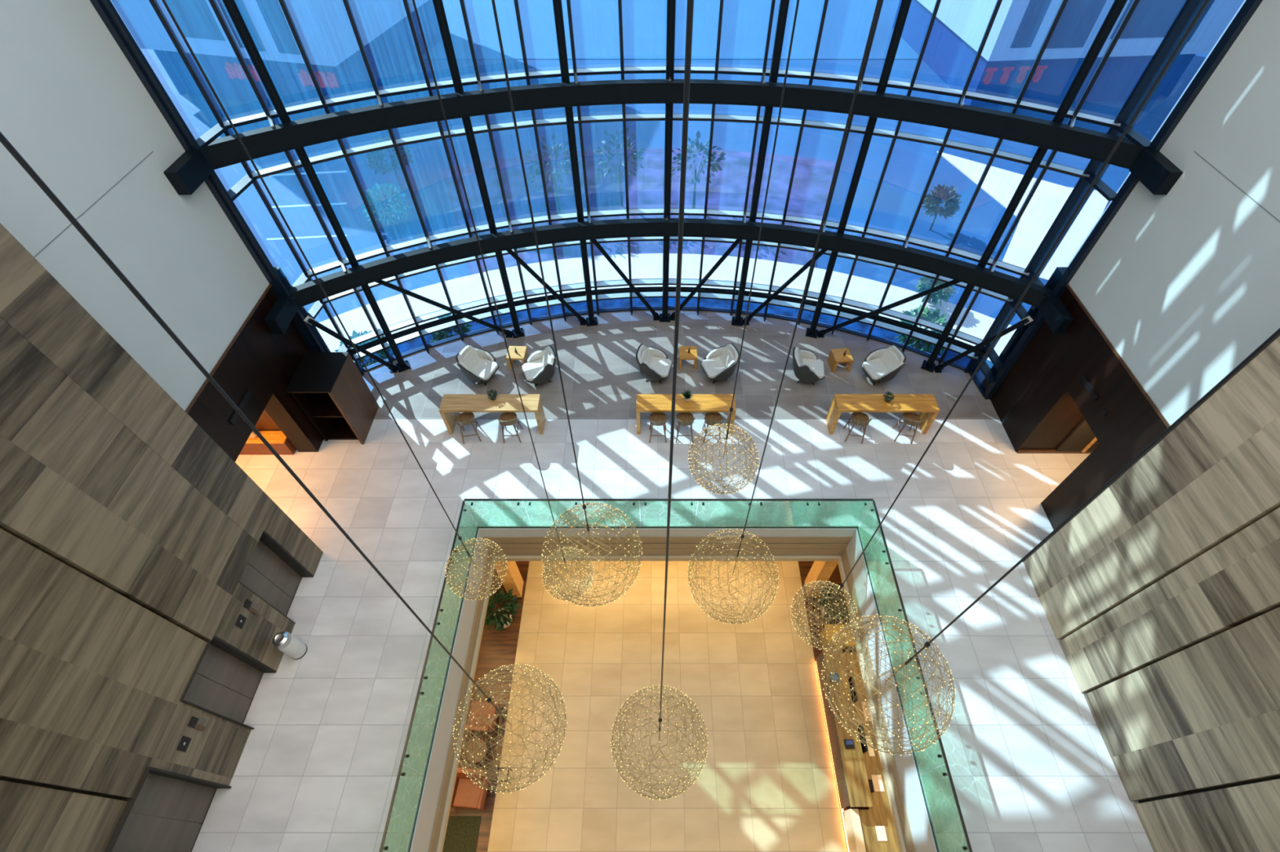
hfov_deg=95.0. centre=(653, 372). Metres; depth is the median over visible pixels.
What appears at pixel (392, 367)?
diagonal beam
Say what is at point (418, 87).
window
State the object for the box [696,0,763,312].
window
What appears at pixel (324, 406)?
shelf
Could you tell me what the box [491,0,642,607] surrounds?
globe pendant
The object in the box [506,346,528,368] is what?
side table
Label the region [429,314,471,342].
shrub
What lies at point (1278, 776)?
trim
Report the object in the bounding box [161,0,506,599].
globe pendant
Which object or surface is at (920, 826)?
ledge
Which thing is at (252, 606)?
indicator
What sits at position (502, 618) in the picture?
potted plant
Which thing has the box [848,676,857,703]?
computer monitor
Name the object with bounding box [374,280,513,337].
diagonal beam
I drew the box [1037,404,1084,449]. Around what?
wall
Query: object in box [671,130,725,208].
tree
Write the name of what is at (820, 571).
pillar
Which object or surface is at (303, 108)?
window
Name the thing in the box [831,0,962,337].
window
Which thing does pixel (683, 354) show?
side table
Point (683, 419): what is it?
bar stool
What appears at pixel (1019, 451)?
trim
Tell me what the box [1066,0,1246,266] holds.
wall
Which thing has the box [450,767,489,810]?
armchair
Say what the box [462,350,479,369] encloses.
cushion
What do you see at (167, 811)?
door
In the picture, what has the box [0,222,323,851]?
stone wall
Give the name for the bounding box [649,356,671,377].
seat cushion
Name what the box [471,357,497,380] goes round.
seat cushion
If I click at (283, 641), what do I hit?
litter bin
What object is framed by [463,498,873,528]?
glass balustrade
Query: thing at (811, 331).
steel column
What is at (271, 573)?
door
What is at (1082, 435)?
door
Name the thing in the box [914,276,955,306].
shrub
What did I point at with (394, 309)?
pavement
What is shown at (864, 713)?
paper stack
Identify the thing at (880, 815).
desk
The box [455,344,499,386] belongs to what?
lounge chair
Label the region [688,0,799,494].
globe pendant
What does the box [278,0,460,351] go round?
window
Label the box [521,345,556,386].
lounge chair
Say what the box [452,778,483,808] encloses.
seat cushion
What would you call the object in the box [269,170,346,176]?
lane line
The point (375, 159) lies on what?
tree
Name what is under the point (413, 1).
globe pendant
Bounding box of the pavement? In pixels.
[315,253,1016,362]
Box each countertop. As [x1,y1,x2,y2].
[815,646,873,851]
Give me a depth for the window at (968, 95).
13.20 m
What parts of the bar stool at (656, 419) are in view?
leg, seat, backrest, leg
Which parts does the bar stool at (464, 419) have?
leg, backrest, seat, leg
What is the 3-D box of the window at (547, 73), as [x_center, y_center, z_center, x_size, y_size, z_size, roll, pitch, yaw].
[-2.176,-7.144,11.352,1.072,16.400,0.410,0,49,0]
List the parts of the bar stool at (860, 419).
leg, seat, backrest, leg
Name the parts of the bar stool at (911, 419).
leg, seat, backrest, leg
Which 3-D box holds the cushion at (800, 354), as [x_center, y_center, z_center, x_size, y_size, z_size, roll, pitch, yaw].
[3.865,-0.284,15.410,0.226,0.313,0.563,6,49,5]
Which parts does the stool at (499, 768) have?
frame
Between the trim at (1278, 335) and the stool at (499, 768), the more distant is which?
the stool at (499, 768)
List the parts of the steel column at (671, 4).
plate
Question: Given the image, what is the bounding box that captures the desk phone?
[867,779,874,792]
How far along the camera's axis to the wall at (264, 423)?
13.87 m
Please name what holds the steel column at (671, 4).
on the floor at (1032, 768)
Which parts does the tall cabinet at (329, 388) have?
wall panel, panel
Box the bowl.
[829,671,839,682]
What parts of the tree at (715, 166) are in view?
crown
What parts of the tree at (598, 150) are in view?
crown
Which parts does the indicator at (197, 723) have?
blade, plate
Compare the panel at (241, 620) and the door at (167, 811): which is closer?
the door at (167, 811)
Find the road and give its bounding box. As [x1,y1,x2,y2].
[110,0,1244,325]
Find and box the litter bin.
[272,631,307,659]
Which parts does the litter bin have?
domed lid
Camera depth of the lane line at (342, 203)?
29.34 m
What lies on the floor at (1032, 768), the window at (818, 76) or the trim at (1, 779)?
the window at (818, 76)
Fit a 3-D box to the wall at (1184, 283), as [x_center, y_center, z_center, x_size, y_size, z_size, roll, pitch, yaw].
[9.040,0.559,4.570,0.520,16.400,15.200,0,49,0]
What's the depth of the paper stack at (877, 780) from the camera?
12.96 m
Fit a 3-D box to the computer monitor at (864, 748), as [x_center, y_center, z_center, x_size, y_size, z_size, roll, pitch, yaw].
[4.760,8.335,13.326,0.180,0.460,0.520,0,49,0]
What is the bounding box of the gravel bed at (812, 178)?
[440,148,835,275]
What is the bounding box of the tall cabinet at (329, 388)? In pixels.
[284,351,378,444]
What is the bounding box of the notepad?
[875,826,887,840]
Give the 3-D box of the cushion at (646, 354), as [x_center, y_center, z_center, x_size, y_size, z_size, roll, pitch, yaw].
[-0.190,-0.349,15.467,0.226,0.313,0.563,11,49,9]
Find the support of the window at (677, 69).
on the floor at (1032, 768)
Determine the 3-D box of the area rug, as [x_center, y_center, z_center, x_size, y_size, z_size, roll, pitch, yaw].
[-4.875,10.632,12.546,2.050,0.015,1.820,0,49,0]
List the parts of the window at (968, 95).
frame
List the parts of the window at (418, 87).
frame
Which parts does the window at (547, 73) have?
frame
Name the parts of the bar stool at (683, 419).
leg, seat, backrest, leg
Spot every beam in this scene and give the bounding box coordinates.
[163,72,1183,195]
[264,211,1074,333]
[303,315,397,373]
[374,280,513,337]
[506,249,586,325]
[591,239,660,320]
[669,239,741,320]
[742,249,826,324]
[816,280,960,337]
[933,315,1033,373]
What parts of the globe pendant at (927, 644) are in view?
stem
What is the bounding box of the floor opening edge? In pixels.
[427,536,915,851]
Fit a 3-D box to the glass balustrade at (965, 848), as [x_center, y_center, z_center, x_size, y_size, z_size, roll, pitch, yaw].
[4.550,6.048,9.934,0.060,1.265,7.950,0,49,0]
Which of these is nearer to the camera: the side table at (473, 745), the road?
the side table at (473, 745)
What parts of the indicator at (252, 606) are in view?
blade, plate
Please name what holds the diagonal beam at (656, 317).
attached to the steel column at (591, 320)
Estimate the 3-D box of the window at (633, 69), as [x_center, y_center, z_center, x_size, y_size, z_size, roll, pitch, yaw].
[-0.171,-7.344,11.528,1.045,16.400,0.415,0,49,0]
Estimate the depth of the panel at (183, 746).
8.90 m
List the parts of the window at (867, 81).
frame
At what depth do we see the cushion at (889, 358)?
15.43 m
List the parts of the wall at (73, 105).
trim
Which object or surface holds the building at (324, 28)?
on the road
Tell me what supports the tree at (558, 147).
on the gravel bed at (812, 178)
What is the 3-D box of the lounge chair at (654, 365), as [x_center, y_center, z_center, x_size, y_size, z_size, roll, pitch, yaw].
[0.011,-0.209,15.493,0.919,0.988,0.961,11,49,9]
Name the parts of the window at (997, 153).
frame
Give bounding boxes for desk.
[239,431,296,454]
[842,653,899,851]
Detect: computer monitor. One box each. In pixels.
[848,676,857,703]
[857,724,868,753]
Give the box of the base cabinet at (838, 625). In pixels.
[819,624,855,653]
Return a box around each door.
[103,767,231,851]
[179,635,276,729]
[239,530,313,623]
[1055,418,1099,451]
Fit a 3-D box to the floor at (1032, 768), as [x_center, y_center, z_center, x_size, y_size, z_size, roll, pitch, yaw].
[0.000,4.972,11.890,24.400,0.420,18.250,0,49,0]
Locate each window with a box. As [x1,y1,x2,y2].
[98,0,357,364]
[148,0,389,376]
[208,0,425,364]
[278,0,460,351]
[342,0,494,341]
[348,0,1213,397]
[402,0,529,332]
[459,0,563,324]
[513,0,596,318]
[566,0,630,315]
[617,0,666,313]
[667,66,715,311]
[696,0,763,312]
[729,0,811,316]
[763,0,860,321]
[797,0,910,328]
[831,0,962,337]
[866,0,1017,348]
[902,0,1074,360]
[937,0,1139,372]
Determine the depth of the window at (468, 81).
13.27 m
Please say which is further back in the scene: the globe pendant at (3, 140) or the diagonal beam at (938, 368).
the diagonal beam at (938, 368)
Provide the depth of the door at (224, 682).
10.00 m
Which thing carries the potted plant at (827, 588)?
on the floor at (766, 781)
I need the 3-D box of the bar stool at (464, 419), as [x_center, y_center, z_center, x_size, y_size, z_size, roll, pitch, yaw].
[-4.498,1.286,14.253,0.481,0.909,0.450,-9,49,-8]
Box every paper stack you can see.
[861,702,871,721]
[871,774,884,791]
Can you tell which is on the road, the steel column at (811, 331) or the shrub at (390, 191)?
the shrub at (390, 191)
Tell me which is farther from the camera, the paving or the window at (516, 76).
the paving
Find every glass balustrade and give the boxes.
[378,501,478,851]
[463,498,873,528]
[857,501,972,851]
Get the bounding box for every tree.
[364,134,413,191]
[524,133,580,213]
[592,127,645,206]
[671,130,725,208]
[921,183,961,231]
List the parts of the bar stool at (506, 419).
leg, backrest, seat, leg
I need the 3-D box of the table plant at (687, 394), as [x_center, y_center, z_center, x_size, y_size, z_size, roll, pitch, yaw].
[0.830,0.559,13.993,0.325,0.296,0.325,-22,52,-18]
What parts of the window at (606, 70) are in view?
frame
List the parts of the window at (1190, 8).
post, post, post, post, guard rail, post, post, post, post, frame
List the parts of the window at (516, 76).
frame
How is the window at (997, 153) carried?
on the floor at (1032, 768)
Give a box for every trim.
[0,777,120,799]
[89,0,317,351]
[436,555,906,851]
[983,0,1262,399]
[1016,449,1092,453]
[1022,334,1279,562]
[1081,437,1097,452]
[1137,775,1279,803]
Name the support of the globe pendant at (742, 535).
hanging from the ceiling
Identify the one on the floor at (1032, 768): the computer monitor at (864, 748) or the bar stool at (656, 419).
the bar stool at (656, 419)
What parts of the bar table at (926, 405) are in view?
leg, leg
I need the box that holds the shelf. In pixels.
[311,393,343,417]
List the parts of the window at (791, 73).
frame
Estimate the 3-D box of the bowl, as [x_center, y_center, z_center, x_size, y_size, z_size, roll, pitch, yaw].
[4.330,7.297,14.009,0.240,0.085,0.240,0,49,0]
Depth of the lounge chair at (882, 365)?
15.42 m
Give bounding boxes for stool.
[454,412,481,444]
[496,767,512,783]
[497,412,522,443]
[648,412,667,443]
[675,412,695,443]
[702,412,724,443]
[843,412,871,444]
[892,412,923,444]
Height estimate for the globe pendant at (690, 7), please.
14.082 m
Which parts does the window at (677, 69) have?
frame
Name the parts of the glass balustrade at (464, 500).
rail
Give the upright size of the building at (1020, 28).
16.500 m
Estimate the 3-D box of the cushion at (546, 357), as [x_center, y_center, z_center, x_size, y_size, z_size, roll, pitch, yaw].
[-2.783,-0.302,15.427,0.226,0.313,0.563,-18,51,-15]
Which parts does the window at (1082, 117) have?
frame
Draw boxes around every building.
[111,0,441,111]
[892,0,1244,106]
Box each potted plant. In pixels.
[484,588,522,632]
[816,582,849,624]
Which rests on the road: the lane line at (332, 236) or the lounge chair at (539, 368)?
the lane line at (332, 236)
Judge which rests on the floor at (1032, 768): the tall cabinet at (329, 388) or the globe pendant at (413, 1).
the tall cabinet at (329, 388)
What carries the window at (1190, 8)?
in the wall at (1243, 2)
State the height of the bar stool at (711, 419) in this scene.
0.909 m
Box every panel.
[177,736,191,751]
[235,614,246,629]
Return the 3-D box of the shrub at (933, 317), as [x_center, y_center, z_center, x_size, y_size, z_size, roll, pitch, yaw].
[10.278,-1.622,22.160,2.129,1.878,2.112,0,49,0]
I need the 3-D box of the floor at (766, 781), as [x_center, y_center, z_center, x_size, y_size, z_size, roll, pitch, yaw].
[0.500,9.060,14.074,19.000,0.200,17.000,0,49,0]
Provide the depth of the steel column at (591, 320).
13.24 m
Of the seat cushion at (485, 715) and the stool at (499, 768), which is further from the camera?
the seat cushion at (485, 715)
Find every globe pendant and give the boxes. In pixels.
[0,131,567,794]
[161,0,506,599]
[412,0,593,600]
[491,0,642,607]
[610,0,707,799]
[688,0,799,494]
[688,0,879,624]
[791,0,1209,650]
[821,328,1279,755]
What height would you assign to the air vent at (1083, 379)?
0.120 m
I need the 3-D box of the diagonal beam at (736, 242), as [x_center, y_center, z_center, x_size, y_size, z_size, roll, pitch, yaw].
[1.464,-2.621,16.167,1.966,3.248,0.190,2,49,2]
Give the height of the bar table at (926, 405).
0.980 m
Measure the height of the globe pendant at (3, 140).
12.867 m
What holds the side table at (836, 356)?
on the floor at (1032, 768)
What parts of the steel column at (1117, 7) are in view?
plate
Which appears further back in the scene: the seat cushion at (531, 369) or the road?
the road
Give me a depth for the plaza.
45.15 m
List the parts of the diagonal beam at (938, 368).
foot plate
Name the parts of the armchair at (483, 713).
backrest, armrest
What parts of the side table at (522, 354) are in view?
leg, leg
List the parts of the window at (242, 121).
frame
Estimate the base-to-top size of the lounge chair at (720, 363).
0.988 m
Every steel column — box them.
[222,0,410,373]
[432,0,524,338]
[552,0,597,326]
[659,0,675,322]
[731,0,789,326]
[805,0,911,338]
[920,0,1127,373]
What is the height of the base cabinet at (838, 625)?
0.790 m
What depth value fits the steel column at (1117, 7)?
11.64 m
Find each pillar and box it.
[494,561,524,599]
[803,561,837,599]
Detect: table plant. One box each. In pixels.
[487,389,498,399]
[680,390,695,401]
[883,391,894,402]
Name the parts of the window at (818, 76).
frame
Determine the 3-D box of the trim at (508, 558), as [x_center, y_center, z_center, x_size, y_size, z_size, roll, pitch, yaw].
[0.325,7.408,11.464,8.810,0.160,8.390,0,49,0]
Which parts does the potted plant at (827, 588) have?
pot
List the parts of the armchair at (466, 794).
armrest, backrest, armrest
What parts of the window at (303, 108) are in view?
frame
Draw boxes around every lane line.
[266,234,346,240]
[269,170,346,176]
[271,202,346,208]
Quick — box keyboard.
[865,736,875,756]
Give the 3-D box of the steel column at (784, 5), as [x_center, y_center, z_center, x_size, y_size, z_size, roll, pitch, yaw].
[2.481,-6.896,11.147,0.320,16.380,0.320,6,49,6]
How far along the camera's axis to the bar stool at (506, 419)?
14.10 m
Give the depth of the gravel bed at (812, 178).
30.02 m
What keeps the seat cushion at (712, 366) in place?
on the lounge chair at (720, 363)
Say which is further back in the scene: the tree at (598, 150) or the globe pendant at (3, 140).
the tree at (598, 150)
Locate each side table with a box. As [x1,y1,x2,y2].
[465,737,487,764]
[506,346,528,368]
[678,346,697,369]
[827,348,853,373]
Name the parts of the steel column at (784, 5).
plate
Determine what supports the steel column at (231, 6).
on the floor at (1032, 768)
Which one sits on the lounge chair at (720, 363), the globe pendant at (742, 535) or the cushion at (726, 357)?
the cushion at (726, 357)
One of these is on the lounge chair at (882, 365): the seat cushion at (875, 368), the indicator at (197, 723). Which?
the seat cushion at (875, 368)
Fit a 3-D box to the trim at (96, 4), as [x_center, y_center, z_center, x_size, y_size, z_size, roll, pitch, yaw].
[-8.330,-4.770,9.262,0.600,16.400,0.160,0,49,0]
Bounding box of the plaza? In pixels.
[417,0,919,59]
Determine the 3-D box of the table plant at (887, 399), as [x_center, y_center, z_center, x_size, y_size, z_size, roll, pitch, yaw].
[5.618,0.582,13.979,0.268,0.287,0.263,0,49,0]
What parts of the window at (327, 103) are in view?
frame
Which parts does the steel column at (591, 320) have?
plate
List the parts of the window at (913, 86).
frame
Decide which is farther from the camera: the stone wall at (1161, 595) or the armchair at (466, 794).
the armchair at (466, 794)
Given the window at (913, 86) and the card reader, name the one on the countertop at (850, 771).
the card reader
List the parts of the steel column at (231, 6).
plate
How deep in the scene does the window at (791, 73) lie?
14.12 m
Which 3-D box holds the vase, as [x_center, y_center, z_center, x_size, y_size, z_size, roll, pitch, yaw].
[-9.453,1.374,13.751,0.314,0.462,0.332,0,49,0]
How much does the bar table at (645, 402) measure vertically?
0.980 m
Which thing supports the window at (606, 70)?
on the floor at (1032, 768)
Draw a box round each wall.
[0,0,330,462]
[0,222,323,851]
[255,409,280,431]
[982,0,1279,529]
[1022,335,1279,851]
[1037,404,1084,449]
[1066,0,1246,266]
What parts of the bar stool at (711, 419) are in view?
seat, backrest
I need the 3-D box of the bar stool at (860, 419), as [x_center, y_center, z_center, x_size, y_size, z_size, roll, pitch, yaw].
[4.969,1.286,14.253,0.481,0.909,0.450,6,49,5]
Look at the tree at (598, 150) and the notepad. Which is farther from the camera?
the tree at (598, 150)
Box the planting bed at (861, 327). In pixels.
[358,297,993,373]
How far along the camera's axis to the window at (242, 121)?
11.72 m
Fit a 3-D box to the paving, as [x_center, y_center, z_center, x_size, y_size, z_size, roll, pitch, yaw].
[17.494,-7.771,28.784,8.730,0.060,9.180,23,52,19]
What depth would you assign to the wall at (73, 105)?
9.13 m
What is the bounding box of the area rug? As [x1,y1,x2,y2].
[442,816,481,851]
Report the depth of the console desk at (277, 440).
13.99 m
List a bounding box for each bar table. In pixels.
[439,394,545,434]
[635,394,736,434]
[826,394,939,434]
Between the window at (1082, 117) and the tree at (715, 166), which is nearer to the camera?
the window at (1082, 117)
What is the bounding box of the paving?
[937,151,1108,280]
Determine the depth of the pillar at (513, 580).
15.60 m
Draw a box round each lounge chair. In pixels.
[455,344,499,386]
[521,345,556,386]
[635,344,672,383]
[700,342,739,384]
[792,346,824,385]
[860,344,906,386]
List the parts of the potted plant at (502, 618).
pot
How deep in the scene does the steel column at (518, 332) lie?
12.81 m
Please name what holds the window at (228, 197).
in the wall at (73, 105)
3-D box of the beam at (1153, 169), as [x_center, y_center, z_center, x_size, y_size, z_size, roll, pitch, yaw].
[0.350,-4.737,11.228,17.328,0.465,4.110,0,49,0]
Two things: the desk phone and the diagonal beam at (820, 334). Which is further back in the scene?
the diagonal beam at (820, 334)
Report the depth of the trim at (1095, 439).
13.94 m
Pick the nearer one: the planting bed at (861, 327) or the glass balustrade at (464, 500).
the glass balustrade at (464, 500)
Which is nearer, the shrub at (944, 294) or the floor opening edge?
the floor opening edge
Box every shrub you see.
[333,330,393,368]
[360,182,412,226]
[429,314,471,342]
[894,304,953,354]
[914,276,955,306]
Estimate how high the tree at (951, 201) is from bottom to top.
2.320 m
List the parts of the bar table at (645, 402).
leg, leg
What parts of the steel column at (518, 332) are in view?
plate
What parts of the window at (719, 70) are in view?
frame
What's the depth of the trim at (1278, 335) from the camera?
8.92 m
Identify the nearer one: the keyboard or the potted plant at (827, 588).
the keyboard
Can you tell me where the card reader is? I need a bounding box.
[844,739,854,749]
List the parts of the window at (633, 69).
frame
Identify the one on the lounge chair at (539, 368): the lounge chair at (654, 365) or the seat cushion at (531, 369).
the seat cushion at (531, 369)
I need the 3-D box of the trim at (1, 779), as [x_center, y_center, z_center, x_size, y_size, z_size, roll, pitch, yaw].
[-7.480,1.657,2.185,0.400,14.270,10.400,0,49,0]
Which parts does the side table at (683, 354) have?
leg, leg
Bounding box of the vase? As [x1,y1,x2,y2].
[249,426,257,438]
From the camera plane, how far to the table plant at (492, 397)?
14.00 m
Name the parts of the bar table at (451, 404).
leg, leg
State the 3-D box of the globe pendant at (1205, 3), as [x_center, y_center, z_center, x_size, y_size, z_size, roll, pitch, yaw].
[2.377,-0.692,3.541,0.900,13.201,0.902,-29,55,-23]
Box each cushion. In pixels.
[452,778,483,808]
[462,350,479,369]
[466,701,493,726]
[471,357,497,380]
[521,359,543,381]
[541,351,551,364]
[639,349,652,364]
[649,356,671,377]
[701,355,725,377]
[720,348,737,366]
[797,351,803,365]
[803,358,824,378]
[862,357,889,380]
[880,350,899,369]
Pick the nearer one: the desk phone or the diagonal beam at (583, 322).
the desk phone
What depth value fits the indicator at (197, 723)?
9.17 m
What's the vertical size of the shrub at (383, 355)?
1.923 m
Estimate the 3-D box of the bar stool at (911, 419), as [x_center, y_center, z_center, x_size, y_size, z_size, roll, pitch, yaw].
[6.199,1.286,14.253,0.481,0.909,0.450,8,49,7]
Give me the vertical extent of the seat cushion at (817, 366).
0.092 m
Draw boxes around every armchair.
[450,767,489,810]
[465,698,500,733]
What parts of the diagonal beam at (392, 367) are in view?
foot plate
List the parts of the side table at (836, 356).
leg, leg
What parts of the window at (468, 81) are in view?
frame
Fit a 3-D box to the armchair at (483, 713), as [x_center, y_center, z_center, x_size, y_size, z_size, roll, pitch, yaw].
[-4.153,8.278,14.097,0.740,0.801,0.697,3,49,3]
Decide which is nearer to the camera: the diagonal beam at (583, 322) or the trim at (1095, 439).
the trim at (1095, 439)
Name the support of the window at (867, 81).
on the floor at (1032, 768)
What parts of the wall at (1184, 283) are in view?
trim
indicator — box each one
[187,716,206,731]
[243,599,258,614]
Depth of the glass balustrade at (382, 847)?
9.96 m
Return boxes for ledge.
[409,528,937,851]
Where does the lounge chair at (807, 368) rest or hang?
on the floor at (1032, 768)
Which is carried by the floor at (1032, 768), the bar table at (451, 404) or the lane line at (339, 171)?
the bar table at (451, 404)
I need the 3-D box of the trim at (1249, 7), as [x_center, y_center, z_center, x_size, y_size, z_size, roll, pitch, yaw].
[9.000,-4.770,9.262,0.600,16.400,0.160,0,49,0]
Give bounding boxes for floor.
[191,306,1153,851]
[448,561,868,851]
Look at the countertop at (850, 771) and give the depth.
13.10 m
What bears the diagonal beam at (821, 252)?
on the floor at (1032, 768)
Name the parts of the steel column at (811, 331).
plate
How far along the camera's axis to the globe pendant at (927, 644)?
5.76 m
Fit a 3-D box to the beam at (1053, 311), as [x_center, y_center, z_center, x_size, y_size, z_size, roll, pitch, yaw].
[0.350,-2.517,13.750,17.328,0.465,4.110,0,49,0]

